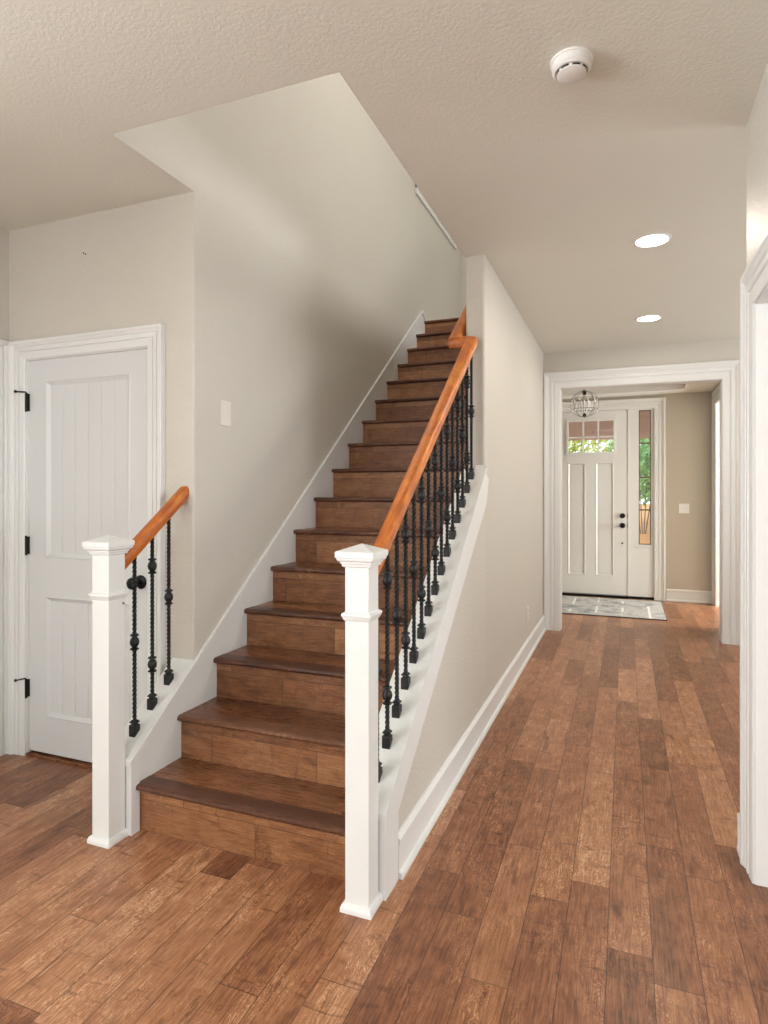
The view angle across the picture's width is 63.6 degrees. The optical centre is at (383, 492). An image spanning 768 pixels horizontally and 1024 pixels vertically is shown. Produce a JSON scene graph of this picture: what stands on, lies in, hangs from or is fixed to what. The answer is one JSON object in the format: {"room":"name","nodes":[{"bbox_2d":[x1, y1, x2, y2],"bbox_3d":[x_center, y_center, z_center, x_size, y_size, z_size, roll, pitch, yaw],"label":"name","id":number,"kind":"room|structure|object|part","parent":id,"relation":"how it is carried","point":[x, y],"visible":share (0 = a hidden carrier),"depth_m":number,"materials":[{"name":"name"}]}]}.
{"room":"house hallway","nodes":[
{"label":"house hallway","id":0,"kind":"room"},
{"bbox_2d":[0,228,8,340],"bbox_3d":[-3.193,-0.005,2.813,2.006,2.711,1.920,0,0,21],"label":"wall","id":1,"kind":"structure","parent":0,"point":[4,234],"depth_m":3.20,"materials":[{"name":"beige paint"}]},
{"bbox_2d":[0,339,9,755],"bbox_3d":[-2.141,0.285,2.707,0.031,2.130,1.088,0,0,21],"label":"trim","id":2,"kind":"structure","parent":1,"relation":"attached to","point":[3,343],"depth_m":3.18,"materials":[{"name":"white wood"}]},
{"bbox_2d":[9,196,171,667],"bbox_3d":[-1.497,-0.005,3.115,1.174,2.711,0.124,0,0,21],"label":"wall","id":3,"kind":"structure","parent":0,"point":[123,279],"depth_m":3.00,"materials":[{"name":"beige paint"}]},
{"bbox_2d":[26,750,91,768],"bbox_3d":[-1.447,1.344,3.093,0.793,0.012,0.129,0,0,21],"label":"threshold","id":4,"kind":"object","parent":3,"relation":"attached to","point":[80,763],"depth_m":3.11,"materials":[{"name":"brown wood"}]},
{"bbox_2d":[14,349,146,762],"bbox_3d":[-1.484,0.326,3.039,0.818,2.004,0.107,0,0,21],"label":"door","id":5,"kind":"structure","parent":3,"relation":"in","point":[88,413],"depth_m":3.08,"materials":[{"name":"white paint"}]},
{"bbox_3d":[-1.464,-0.117,3.061,0.552,0.903,0.026,0,0,21],"label":"beadboard panel","id":6,"kind":"part","parent":5,"relation":"part of","materials":[{"name":"white paint"}]},
{"bbox_3d":[-1.464,0.837,3.061,0.552,0.617,0.026,0,0,21],"label":"beadboard panel","id":7,"kind":"part","parent":5,"relation":"part of","materials":[{"name":"white paint"}]},
{"bbox_3d":[-1.163,0.425,2.894,0.066,0.066,0.072,0,0,21],"label":"knob","id":8,"kind":"part","parent":5,"relation":"part of","materials":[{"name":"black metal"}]},
{"bbox_2d":[8,323,164,755],"bbox_3d":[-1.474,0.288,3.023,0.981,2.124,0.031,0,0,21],"label":"trim","id":9,"kind":"structure","parent":3,"relation":"attached to","point":[152,336],"depth_m":3.13,"materials":[{"name":"white wood"}]},
{"bbox_2d":[172,72,459,659],"bbox_3d":[-0.101,-1.375,4.914,0.120,5.450,5.457,0,0,21],"label":"wall","id":10,"kind":"structure","parent":0,"point":[294,359],"depth_m":3.45,"materials":[{"name":"beige paint"}]},
{"bbox_2d":[220,400,230,426],"bbox_3d":[-0.771,-0.384,3.018,0.010,0.122,0.082,0,0,21],"label":"light switch","id":11,"kind":"object","parent":10,"relation":"attached to","point":[225,406],"visible":1,"depth_m":3.01,"materials":[{"name":"beige plastic"}]},
{"bbox_2d":[133,310,426,780],"bbox_3d":[-0.272,-0.198,4.306,0.004,3.096,3.975,0,0,21],"label":"trim","id":12,"kind":"structure","parent":10,"relation":"attached to","point":[163,747],"depth_m":3.24,"materials":[{"name":"white wood"}]},
{"bbox_2d":[112,72,463,254],"bbox_3d":[-0.282,-1.510,2.967,0.958,0.296,1.697,0,0,21],"label":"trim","id":13,"kind":"structure","parent":10,"relation":"attached to","point":[168,143],"depth_m":2.64,"materials":[{"name":"white paint"}]},
{"bbox_2d":[415,184,456,249],"bbox_3d":[0.527,-3.300,6.428,0.130,1.050,1.450,0,0,21],"label":"trim","id":14,"kind":"structure","parent":10,"relation":"in","point":[418,193],"depth_m":6.29,"materials":[{"name":"white wood"}]},
{"bbox_2d":[0,595,767,1023],"bbox_3d":[0.564,1.410,2.410,9.300,0.120,12.300,0,0,21],"label":"floor","id":15,"kind":"structure","parent":0,"point":[583,866],"depth_m":2.07,"materials":[{"name":"brown wood"}]},
{"bbox_2d":[82,486,188,848],"bbox_3d":[-1.005,0.661,2.584,0.133,1.378,0.505,0,0,21],"label":"stair railing","id":16,"kind":"object","parent":15,"relation":"on","point":[111,555],"visible":1,"depth_m":2.39,"materials":[{"name":"white wood"}]},
{"bbox_3d":[-1.073,1.336,2.411,0.109,0.028,0.109,0,0,21],"label":"moulding","id":17,"kind":"part","parent":16,"relation":"part of","materials":[{"name":"white wood"}]},
{"bbox_3d":[-1.073,0.787,2.411,0.083,1.125,0.083,0,0,21],"label":"newel post","id":18,"kind":"part","parent":16,"relation":"part of","materials":[{"name":"white wood"}]},
{"bbox_3d":[-0.983,0.150,2.632,0.055,0.356,0.401,0,0,21],"label":"handrail","id":19,"kind":"part","parent":16,"relation":"part of","materials":[{"name":"brown wood"}]},
{"bbox_2d":[136,318,465,880],"bbox_3d":[0.192,-0.155,4.182,0.957,3.010,4.079,0,0,21],"label":"staircase","id":20,"kind":"structure","parent":15,"relation":"on","point":[259,773],"depth_m":2.81,"materials":[{"name":"brown wood"}]},
{"bbox_2d":[335,305,477,919],"bbox_3d":[0.555,-0.630,3.802,0.162,3.960,3.914,0,0,19],"label":"stair railing","id":21,"kind":"object","parent":15,"relation":"on","point":[363,563],"visible":0.99,"depth_m":2.22,"materials":[{"name":"white wood"}]},
{"bbox_3d":[-0.072,0.787,2.021,0.083,1.125,0.083,0,0,21],"label":"newel post","id":22,"kind":"part","parent":21,"relation":"part of","materials":[{"name":"white wood"}]},
{"bbox_3d":[-0.072,1.336,2.021,0.109,0.028,0.109,0,0,21],"label":"moulding","id":23,"kind":"part","parent":21,"relation":"part of","materials":[{"name":"white wood"}]},
{"bbox_3d":[0.222,-0.274,2.771,0.055,1.198,1.530,0,0,21],"label":"handrail","id":24,"kind":"part","parent":21,"relation":"part of","materials":[{"name":"brown wood"}]},
{"bbox_2d":[562,596,666,620],"bbox_3d":[2.503,1.344,7.305,1.465,0.012,1.180,0,0,21],"label":"rug","id":25,"kind":"object","parent":15,"relation":"on","point":[590,606],"visible":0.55,"depth_m":7.12,"materials":[{"name":"grey fabric"}]},
{"bbox_2d":[0,0,767,353],"bbox_3d":[0.301,-1.510,1.734,9.300,0.297,10.850,0,0,21],"label":"ceiling","id":26,"kind":"structure","parent":0,"point":[532,173],"depth_m":2.22,"materials":[{"name":"white paint"}]},
{"bbox_2d":[550,46,592,83],"bbox_3d":[0.592,-1.337,1.953,0.131,0.048,0.131,0,0,21],"label":"smoke detector","id":27,"kind":"object","parent":26,"relation":"attached to","point":[570,65],"visible":1,"depth_m":1.92,"materials":[{"name":"white plastic"}]},
{"bbox_2d":[635,315,661,321],"bbox_3d":[2.066,-1.357,4.835,0.196,0.006,0.196,0,0,21],"label":"recessed light","id":28,"kind":"object","parent":26,"relation":"in","point":[646,318],"visible":1,"depth_m":4.83,"materials":[{"name":"white plastic"}]},
{"bbox_2d":[632,232,671,247],"bbox_3d":[1.446,-1.357,3.338,0.196,0.006,0.196,0,0,21],"label":"recessed light","id":29,"kind":"object","parent":26,"relation":"in","point":[652,239],"visible":1,"depth_m":3.33,"materials":[{"name":"white plastic"}]},
{"bbox_2d":[460,250,465,314],"bbox_3d":[2.797,-2.879,6.648,4.020,2.442,0.120,0,0,21],"label":"wall","id":30,"kind":"structure","parent":0,"point":[462,257],"depth_m":7.31,"materials":[{"name":"beige paint"}]},
{"bbox_2d":[398,255,543,829],"bbox_3d":[0.732,-0.005,4.095,0.112,2.711,4.323,0,0,21],"label":"wall","id":31,"kind":"structure","parent":0,"point":[508,362],"depth_m":3.84,"materials":[{"name":"beige paint"}]},
{"bbox_2d":[378,465,486,821],"bbox_3d":[0.234,0.465,2.812,0.140,1.242,1.611,0,0,21],"label":"trim","id":32,"kind":"structure","parent":31,"relation":"attached to","point":[392,760],"depth_m":2.53,"materials":[{"name":"white wood"}]},
{"bbox_2d":[378,474,488,900],"bbox_3d":[0.253,0.616,2.835,0.115,1.468,1.657,0,0,21],"label":"trim","id":33,"kind":"structure","parent":31,"relation":"attached to","point":[388,830],"depth_m":2.34,"materials":[{"name":"white wood"}]},
{"bbox_2d":[398,614,545,879],"bbox_3d":[0.818,1.275,4.121,0.028,0.150,4.213,0,0,21],"label":"baseboard","id":34,"kind":"structure","parent":31,"relation":"attached to","point":[419,823],"depth_m":2.86,"materials":[{"name":"white wood"}]},
{"bbox_2d":[527,605,528,620],"bbox_3d":[1.182,0.993,5.083,0.009,0.118,0.074,0,0,21],"label":"electrical outlet","id":35,"kind":"object","parent":31,"relation":"attached to","point":[528,605],"visible":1,"depth_m":5.07,"materials":[{"name":"white plastic"}]},
{"bbox_2d":[562,382,718,398],"bbox_3d":[3.486,-1.440,6.599,6.900,0.436,2.070,0,0,21],"label":"ceiling","id":36,"kind":"structure","parent":0,"point":[710,386],"depth_m":7.58,"materials":[{"name":"white paint"}]},
{"bbox_2d":[570,390,598,417],"bbox_3d":[2.284,-1.180,7.052,0.294,0.660,0.294,0,0,44],"label":"chandelier","id":37,"kind":"object","parent":36,"relation":"hanging from","point":[583,392],"visible":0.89,"depth_m":7.03,"materials":[{"name":"silver metal"}]},
{"bbox_2d":[544,338,739,600],"bbox_3d":[3.489,-0.154,6.605,6.900,3.008,2.357,0,0,21],"label":"wall","id":38,"kind":"structure","parent":0,"point":[688,416],"depth_m":7.57,"materials":[{"name":"beige paint"}]},
{"bbox_2d":[562,410,627,594],"bbox_3d":[2.667,0.133,8.028,0.919,2.365,0.116,0,0,21],"label":"door","id":39,"kind":"structure","parent":38,"relation":"in","point":[594,484],"depth_m":8.01,"materials":[{"name":"white painted wood"},{"name":"clear glass"},{"name":"black metal"}]},
{"bbox_3d":[2.526,0.347,8.112,0.220,1.465,0.033,0,0,21],"label":"panel","id":40,"kind":"part","parent":39,"relation":"part of","materials":[{"name":"white wood"}]},
{"bbox_3d":[2.687,-0.720,8.046,0.612,0.462,0.040,0,0,21],"label":"lite frame","id":41,"kind":"part","parent":39,"relation":"part of","materials":[{"name":"white"}]},
{"bbox_3d":[2.847,0.347,7.987,0.220,1.465,0.033,0,0,21],"label":"panel","id":42,"kind":"part","parent":39,"relation":"part of","materials":[{"name":"white wood"}]},
{"bbox_2d":[562,408,648,595],"bbox_3d":[2.830,0.144,8.025,1.250,2.412,0.094,0,0,21],"label":"trim","id":43,"kind":"structure","parent":38,"relation":"attached to","point":[628,410],"depth_m":7.87,"materials":[{"name":"white wood"}]},
{"bbox_2d":[562,592,653,599],"bbox_3d":[2.828,1.335,8.004,1.237,0.030,0.135,0,0,21],"label":"threshold","id":44,"kind":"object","parent":38,"relation":"attached to","point":[563,593],"depth_m":7.92,"materials":[{"name":"black metal"}]},
{"bbox_2d":[562,397,664,600],"bbox_3d":[2.804,0.085,7.960,1.486,2.530,0.031,0,0,21],"label":"trim","id":45,"kind":"structure","parent":38,"relation":"attached to","point":[658,404],"depth_m":7.72,"materials":[{"name":"white wood"}]},
{"bbox_2d":[562,384,687,395],"bbox_3d":[2.105,-1.314,7.240,2.660,0.196,1.220,0,0,21],"label":"trim","id":46,"kind":"structure","parent":38,"relation":"attached to","point":[674,386],"depth_m":7.53,"materials":[{"name":"white wood"}]},
{"bbox_2d":[544,360,739,644],"bbox_3d":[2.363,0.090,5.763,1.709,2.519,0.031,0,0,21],"label":"trim","id":47,"kind":"structure","parent":38,"relation":"attached to","point":[728,371],"depth_m":5.66,"materials":[{"name":"white wood"}]},
{"bbox_2d":[630,408,653,596],"bbox_3d":[3.265,0.134,7.828,0.295,2.373,0.054,0,0,21],"label":"window","id":48,"kind":"structure","parent":38,"relation":"in","point":[641,555],"depth_m":7.83,"materials":[{"name":"white wood"}]},
{"bbox_2d":[679,504,688,512],"bbox_3d":[3.697,0.200,7.623,0.117,0.117,0.010,0,0,21],"label":"light switch","id":49,"kind":"object","parent":38,"relation":"attached to","point":[683,508],"visible":1,"depth_m":7.62,"materials":[{"name":"white plastic"}]},
{"bbox_2d":[667,589,711,603],"bbox_3d":[3.753,1.275,7.591,0.523,0.150,0.028,0,0,21],"label":"baseboard","id":50,"kind":"structure","parent":38,"relation":"attached to","point":[676,595],"depth_m":7.59,"materials":[{"name":"white wood"}]},
{"bbox_2d":[747,63,767,264],"bbox_3d":[2.441,-0.005,-0.236,3.880,2.711,3.935,0,0,21],"label":"wall","id":51,"kind":"structure","parent":0,"point":[757,125],"depth_m":2.11,"materials":[{"name":"beige paint"}]},
{"bbox_2d":[737,813,739,857],"bbox_3d":[2.340,1.275,-0.181,3.708,0.150,3.963,0,0,21],"label":"baseboard","id":52,"kind":"structure","parent":51,"relation":"attached to","point":[738,814],"depth_m":2.31,"materials":[{"name":"white wood"}]},
{"bbox_2d":[740,228,767,883],"bbox_3d":[0.658,0.285,0.575,0.031,2.130,3.610,0,0,21],"label":"trim","id":53,"kind":"structure","parent":51,"relation":"attached to","point":[754,280],"depth_m":2.19,"materials":[{"name":"white wood"}]},
{"bbox_2d":[755,286,767,886],"bbox_3d":[0.737,0.344,0.544,0.143,2.012,3.374,0,0,21],"label":"trim","id":54,"kind":"structure","parent":51,"relation":"attached to","point":[761,306],"depth_m":2.12,"materials":[{"name":"white wood"}]},
{"bbox_3d":[3.682,0.064,6.523,0.120,2.572,2.070,0,0,21],"label":"wall","id":55,"kind":"structure","parent":0,"visible":0},
{"bbox_2d":[712,385,718,605],"bbox_3d":[3.677,0.075,6.718,0.031,2.550,1.590,0,0,21],"label":"trim","id":56,"kind":"structure","parent":55,"relation":"attached to","point":[715,394],"depth_m":7.34,"materials":[{"name":"white wood"}]},
{"bbox_2d":[716,401,718,606],"bbox_3d":[3.746,0.144,6.691,0.123,2.412,1.314,0,0,21],"label":"trim","id":57,"kind":"structure","parent":55,"relation":"attached to","point":[717,403],"depth_m":7.30,"materials":[{"name":"white wood"}]},
{"bbox_3d":[-0.981,1.066,2.641,0.103,0.568,0.384,0,0,21],"label":"wall","id":58,"kind":"structure","parent":0,"visible":0},
{"bbox_2d":[125,658,195,835],"bbox_3d":[-0.982,1.055,2.634,0.133,0.590,0.398,0,0,21],"label":"trim","id":59,"kind":"structure","parent":58,"relation":"attached to","point":[166,694],"depth_m":2.54,"materials":[{"name":"white wood"}]},
{"label":"outside","id":60,"kind":"structure","parent":0,"visible":0},
{"bbox_2d":[640,504,649,543],"bbox_3d":[6.686,1.100,17.142,28.000,1.300,15.200,0,0,21],"label":"ground","id":61,"kind":"structure","parent":60,"point":[644,538],"depth_m":14.33,"materials":[{"name":"orange concrete"}]},
{"bbox_2d":[569,440,612,452],"bbox_3d":[5.325,-0.987,16.375,2.059,3.493,2.021,0,0,21],"label":"tree","id":62,"kind":"object","parent":61,"relation":"on","point":[573,448],"visible":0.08,"depth_m":16.08,"materials":[{"name":"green plant"}]},
{"bbox_2d":[605,438,649,533],"bbox_3d":[5.412,-0.453,12.914,1.669,2.648,1.672,0,0,21],"label":"shrub","id":63,"kind":"object","parent":61,"relation":"on","point":[644,458],"visible":0.11,"depth_m":12.75,"materials":[{"name":"green plant"}]},
{"bbox_3d":[5.432,-0.040,12.962,0.500,1.822,0.122,0,0,21],"label":"stem","id":64,"kind":"part","parent":63,"relation":"part of","materials":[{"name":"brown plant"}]},
{"bbox_2d":[641,444,649,501],"bbox_3d":[6.663,-0.355,14.997,1.861,2.286,1.874,0,0,21],"label":"shrub","id":65,"kind":"object","parent":61,"relation":"on","point":[646,444],"visible":0.02,"depth_m":14.99,"materials":[{"name":"plant"}]},
{"bbox_3d":[5.464,0.330,9.193,0.280,2.360,0.280,0,0,21],"label":"porch column","id":66,"kind":"structure","parent":0,"visible":0},
{"bbox_2d":[569,411,649,440],"bbox_3d":[3.834,-1.125,9.829,7.000,0.550,0.200,0,0,21],"label":"beam","id":67,"kind":"structure","parent":66,"relation":"on","point":[590,427],"depth_m":9.87,"materials":[{"name":"beige"}]}
]}

